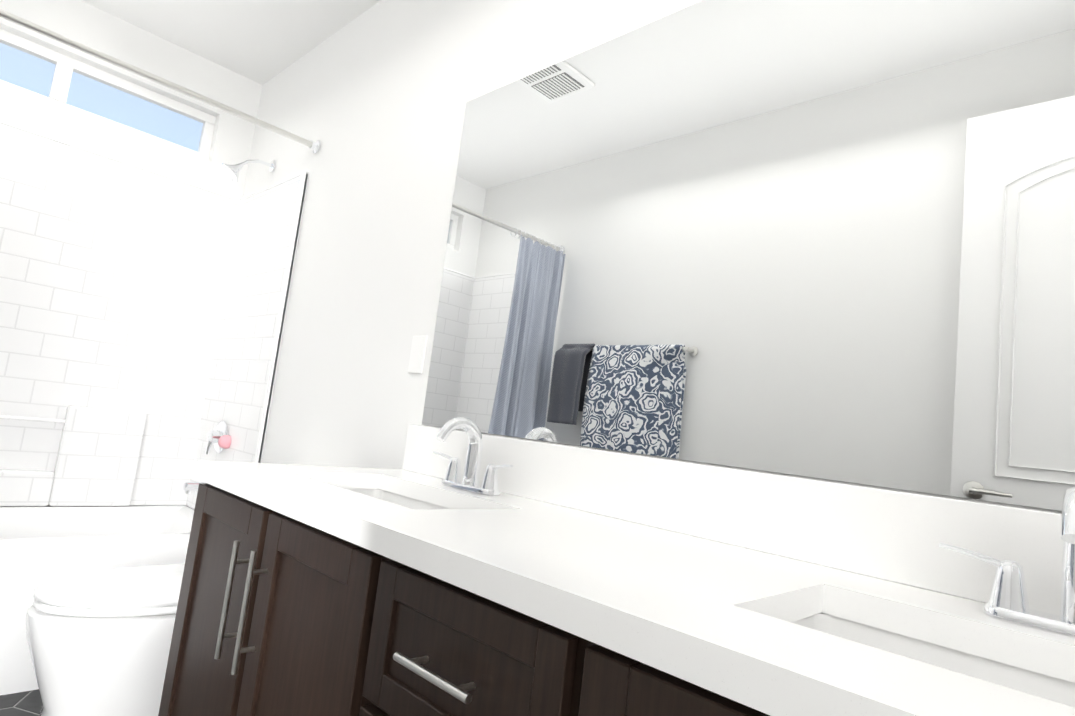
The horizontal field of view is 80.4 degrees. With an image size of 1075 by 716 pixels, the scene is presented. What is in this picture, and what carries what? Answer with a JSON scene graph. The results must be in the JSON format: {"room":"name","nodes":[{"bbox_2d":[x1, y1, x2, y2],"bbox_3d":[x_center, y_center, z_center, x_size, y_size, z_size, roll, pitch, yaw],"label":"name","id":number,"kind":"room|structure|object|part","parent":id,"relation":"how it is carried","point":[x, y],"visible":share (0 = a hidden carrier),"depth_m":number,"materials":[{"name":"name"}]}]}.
{"room":"bathroom","nodes":[
{"label":"bathroom","id":0,"kind":"room"},
{"bbox_2d":[0,689,42,715],"bbox_3d":[-1.015,1.150,1.215,4.090,0.100,1.880,1,-9,44],"label":"floor","id":1,"kind":"structure","parent":0,"point":[27,703],"depth_m":2.05,"materials":[{"name":"tile"}]},
{"bbox_2d":[26,462,279,715],"bbox_3d":[-1.114,0.758,2.003,0.452,0.825,0.786,1,-9,44],"label":"toilet","id":2,"kind":"object","parent":1,"relation":"on","point":[99,643],"visible":0.33,"depth_m":1.75,"materials":[{"name":"white ceramic"}]},
{"bbox_3d":[-1.145,0.701,1.971,0.391,0.028,0.666,1,-9,44],"label":"lid","id":3,"kind":"part","parent":2,"relation":"part of","materials":[{"name":"white ceramic"}]},
{"bbox_2d":[0,120,308,694],"bbox_3d":[-1.980,0.063,2.411,0.777,2.082,1.634,1,-9,44],"label":"bathtub","id":4,"kind":"object","parent":1,"relation":"on","point":[142,314],"visible":0.77,"depth_m":2.89,"materials":[{"name":"white ceramic"}]},
{"bbox_2d":[183,481,205,493],"bbox_3d":[-1.548,0.590,2.915,0.060,0.062,0.129,1,-9,44],"label":"tub spout","id":5,"kind":"object","parent":4,"relation":"attached to","point":[188,487],"visible":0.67,"depth_m":2.88,"materials":[{"name":"silver metal"}]},
{"bbox_2d":[206,421,227,453],"bbox_3d":[-1.511,0.373,2.980,0.150,0.160,0.057,1,-9,44],"label":"tub valve","id":6,"kind":"object","parent":4,"relation":"attached to","point":[214,436],"visible":0.94,"depth_m":2.96,"materials":[{"name":"silver metal"}]},
{"bbox_3d":[-1.527,0.406,2.964,0.020,0.086,0.023,1,-9,44],"label":"tub valve lever","id":7,"kind":"part","parent":6,"relation":"part of","materials":[{"name":"silver metal"}]},
{"bbox_2d":[218,435,230,448],"bbox_3d":[-1.439,0.384,2.918,0.064,0.064,0.041,1,-9,44],"label":"holder","id":8,"kind":"object","parent":4,"relation":"attached to","point":[224,441],"visible":0.98,"depth_m":2.90,"materials":[{"name":"pink plastic"}]},
{"bbox_2d":[158,472,813,715],"bbox_3d":[0.045,0.763,0.973,1.997,0.860,0.636,1,-9,44],"label":"bathroom vanity","id":9,"kind":"object","parent":1,"relation":"on","point":[280,612],"depth_m":0.94,"materials":[{"name":"brown wood"}]},
{"bbox_3d":[-0.708,0.661,1.346,0.375,0.730,0.019,1,-9,44],"label":"door","id":10,"kind":"part","parent":9,"relation":"part of","materials":[{"name":"brown wood"}]},
{"bbox_3d":[-0.600,0.466,1.229,0.010,0.220,0.011,1,-9,44],"label":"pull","id":11,"kind":"part","parent":9,"relation":"part of","materials":[{"name":"silver metal"}]},
{"bbox_3d":[-0.598,0.538,1.232,0.009,0.009,0.030,1,-9,44],"label":"pull post","id":12,"kind":"part","parent":9,"relation":"part of","materials":[{"name":"silver metal"}]},
{"bbox_3d":[-0.581,0.399,1.248,0.009,0.009,0.030,1,-9,44],"label":"pull post","id":13,"kind":"part","parent":9,"relation":"part of","materials":[{"name":"silver metal"}]},
{"bbox_3d":[-0.540,0.467,1.170,0.010,0.220,0.011,1,-9,44],"label":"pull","id":14,"kind":"part","parent":9,"relation":"part of","materials":[{"name":"silver metal"}]},
{"bbox_3d":[-0.538,0.539,1.173,0.009,0.009,0.030,1,-9,44],"label":"pull post","id":15,"kind":"part","parent":9,"relation":"part of","materials":[{"name":"silver metal"}]},
{"bbox_3d":[-0.521,0.400,1.189,0.009,0.009,0.030,1,-9,44],"label":"pull post","id":16,"kind":"part","parent":9,"relation":"part of","materials":[{"name":"silver metal"}]},
{"bbox_3d":[-0.423,0.663,1.066,0.375,0.730,0.019,1,-9,44],"label":"door","id":17,"kind":"part","parent":9,"relation":"part of","materials":[{"name":"brown wood"}]},
{"bbox_3d":[-0.157,0.397,0.833,0.009,0.009,0.030,1,-9,44],"label":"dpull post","id":18,"kind":"part","parent":9,"relation":"part of","materials":[{"name":"silver metal"}]},
{"bbox_3d":[-0.133,0.630,0.790,0.375,0.240,0.019,1,-9,44],"label":"drawer","id":19,"kind":"part","parent":9,"relation":"part of","materials":[{"name":"brown wood"}]},
{"bbox_3d":[-0.089,0.398,0.765,0.009,0.009,0.030,1,-9,44],"label":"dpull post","id":20,"kind":"part","parent":9,"relation":"part of","materials":[{"name":"silver metal"}]},
{"bbox_3d":[-0.106,0.401,0.816,0.375,0.193,0.019,1,-9,44],"label":"drawer","id":21,"kind":"part","parent":9,"relation":"part of","materials":[{"name":"brown wood"}]},
{"bbox_2d":[192,460,1074,715],"bbox_3d":[0.101,0.321,1.037,2.012,0.040,0.612,1,-9,44],"label":"countertop","id":22,"kind":"structure","parent":9,"relation":"on","point":[820,671],"depth_m":0.78,"materials":[{"name":"white stone"}]},
{"bbox_2d":[330,480,517,523],"bbox_3d":[-0.337,0.404,1.428,0.558,0.164,0.284,1,-9,44],"label":"sink","id":23,"kind":"object","parent":22,"relation":"in","point":[463,512],"depth_m":1.56,"materials":[{"name":"white ceramic"}]},
{"bbox_2d":[433,417,512,495],"bbox_3d":[-0.193,0.235,1.574,0.302,0.178,0.150,1,-9,44],"label":"faucet","id":24,"kind":"object","parent":22,"relation":"on","point":[472,469],"visible":1,"depth_m":1.58,"materials":[{"name":"silver metal"}]},
{"bbox_3d":[-0.244,0.262,1.679,0.081,0.024,0.026,1,-9,44],"label":"lever","id":25,"kind":"part","parent":24,"relation":"part of","materials":[{"name":"silver metal"}]},
{"bbox_3d":[-0.194,0.229,1.572,0.042,0.166,0.144,1,-9,44],"label":"spout","id":26,"kind":"part","parent":24,"relation":"part of","materials":[{"name":"silver metal"}]},
{"bbox_3d":[-0.086,0.263,1.524,0.081,0.024,0.026,1,-9,44],"label":"lever","id":27,"kind":"part","parent":24,"relation":"part of","materials":[{"name":"silver metal"}]},
{"bbox_2d":[770,600,1074,703],"bbox_3d":[0.498,0.411,0.609,0.558,0.164,0.284,1,-9,44],"label":"sink","id":28,"kind":"object","parent":22,"relation":"in","point":[1034,673],"depth_m":0.80,"materials":[{"name":"white ceramic"}]},
{"bbox_2d":[939,487,1074,636],"bbox_3d":[0.642,0.242,0.754,0.302,0.178,0.150,1,-9,44],"label":"faucet","id":29,"kind":"object","parent":22,"relation":"on","point":[1008,600],"visible":1,"depth_m":0.80,"materials":[{"name":"silver metal"}]},
{"bbox_3d":[0.591,0.269,0.859,0.081,0.024,0.026,1,-9,44],"label":"lever","id":30,"kind":"part","parent":29,"relation":"part of","materials":[{"name":"silver metal"}]},
{"bbox_3d":[0.641,0.236,0.753,0.042,0.166,0.144,1,-9,44],"label":"spout","id":31,"kind":"part","parent":29,"relation":"part of","materials":[{"name":"silver metal"}]},
{"bbox_3d":[0.147,0.669,0.507,0.375,0.730,0.019,1,-9,44],"label":"door","id":32,"kind":"part","parent":9,"relation":"part of","materials":[{"name":"brown wood"}]},
{"bbox_2d":[0,0,262,505],"bbox_3d":[-2.264,-0.264,2.764,0.120,2.740,1.640,1,-9,44],"label":"wall","id":33,"kind":"structure","parent":0,"point":[87,24],"depth_m":3.03,"materials":[{"name":"white paint"}]},
{"bbox_2d":[0,29,215,159],"bbox_3d":[-2.159,-1.242,2.881,0.053,0.260,1.290,1,-9,44],"label":"window","id":34,"kind":"structure","parent":33,"relation":"in","point":[66,67],"depth_m":2.96,"materials":[{"name":"white plastic"}]},
{"bbox_2d":[82,0,380,84],"bbox_3d":[-0.679,-1.653,1.532,4.090,0.100,1.880,1,-9,44],"label":"ceiling","id":35,"kind":"structure","parent":0,"point":[262,42],"depth_m":2.93,"materials":[{"name":"white paint"}]},
{"bbox_2d":[188,0,1061,614],"bbox_3d":[-0.239,-0.109,1.994,4.090,2.740,0.120,1,-9,44],"label":"wall","id":36,"kind":"structure","parent":0,"point":[376,96],"depth_m":2.32,"materials":[{"name":"white paint"}]},
{"bbox_2d":[221,160,275,181],"bbox_3d":[-1.394,-0.913,3.059,0.100,0.169,0.232,1,-9,44],"label":"shower head","id":37,"kind":"object","parent":36,"relation":"attached to","point":[231,172],"visible":1,"depth_m":3.01},
{"bbox_3d":[-1.367,-0.937,3.087,0.016,0.064,0.146,1,-9,44],"label":"arm","id":38,"kind":"part","parent":37,"relation":"part of"},
{"bbox_2d":[408,336,427,372],"bbox_3d":[-0.380,-0.011,2.019,0.075,0.120,0.006,1,-9,44],"label":"outlet","id":39,"kind":"object","parent":36,"relation":"attached to","point":[417,354],"visible":1,"depth_m":2.01,"materials":[{"name":"white plastic"}]},
{"bbox_2d":[402,424,1062,614],"bbox_3d":[0.317,0.280,1.256,2.012,0.140,0.018,1,-9,44],"label":"backsplash","id":40,"kind":"structure","parent":36,"relation":"attached to","point":[888,534],"depth_m":1.11,"materials":[{"name":"white stone"}]},
{"bbox_2d":[422,0,1074,510],"bbox_3d":[0.408,-0.305,1.314,1.955,1.041,0.006,1,-9,44],"label":"mirror","id":41,"kind":"object","parent":36,"relation":"attached to","point":[824,238],"visible":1,"depth_m":1.22,"materials":[{"name":"clear glass"}]},
{"bbox_3d":[-1.455,-0.394,0.753,4.090,2.740,0.120,1,-9,44],"label":"wall","id":42,"kind":"structure","parent":0,"visible":0},
{"bbox_2d":[0,9,320,153],"bbox_3d":[-1.542,-1.068,2.243,0.060,0.060,1.638,1,-9,44],"label":"curtain rod","id":43,"kind":"object","parent":42,"relation":"attached to","point":[53,35],"visible":1,"depth_m":2.35,"materials":[{"name":"silver metal"}]}
]}

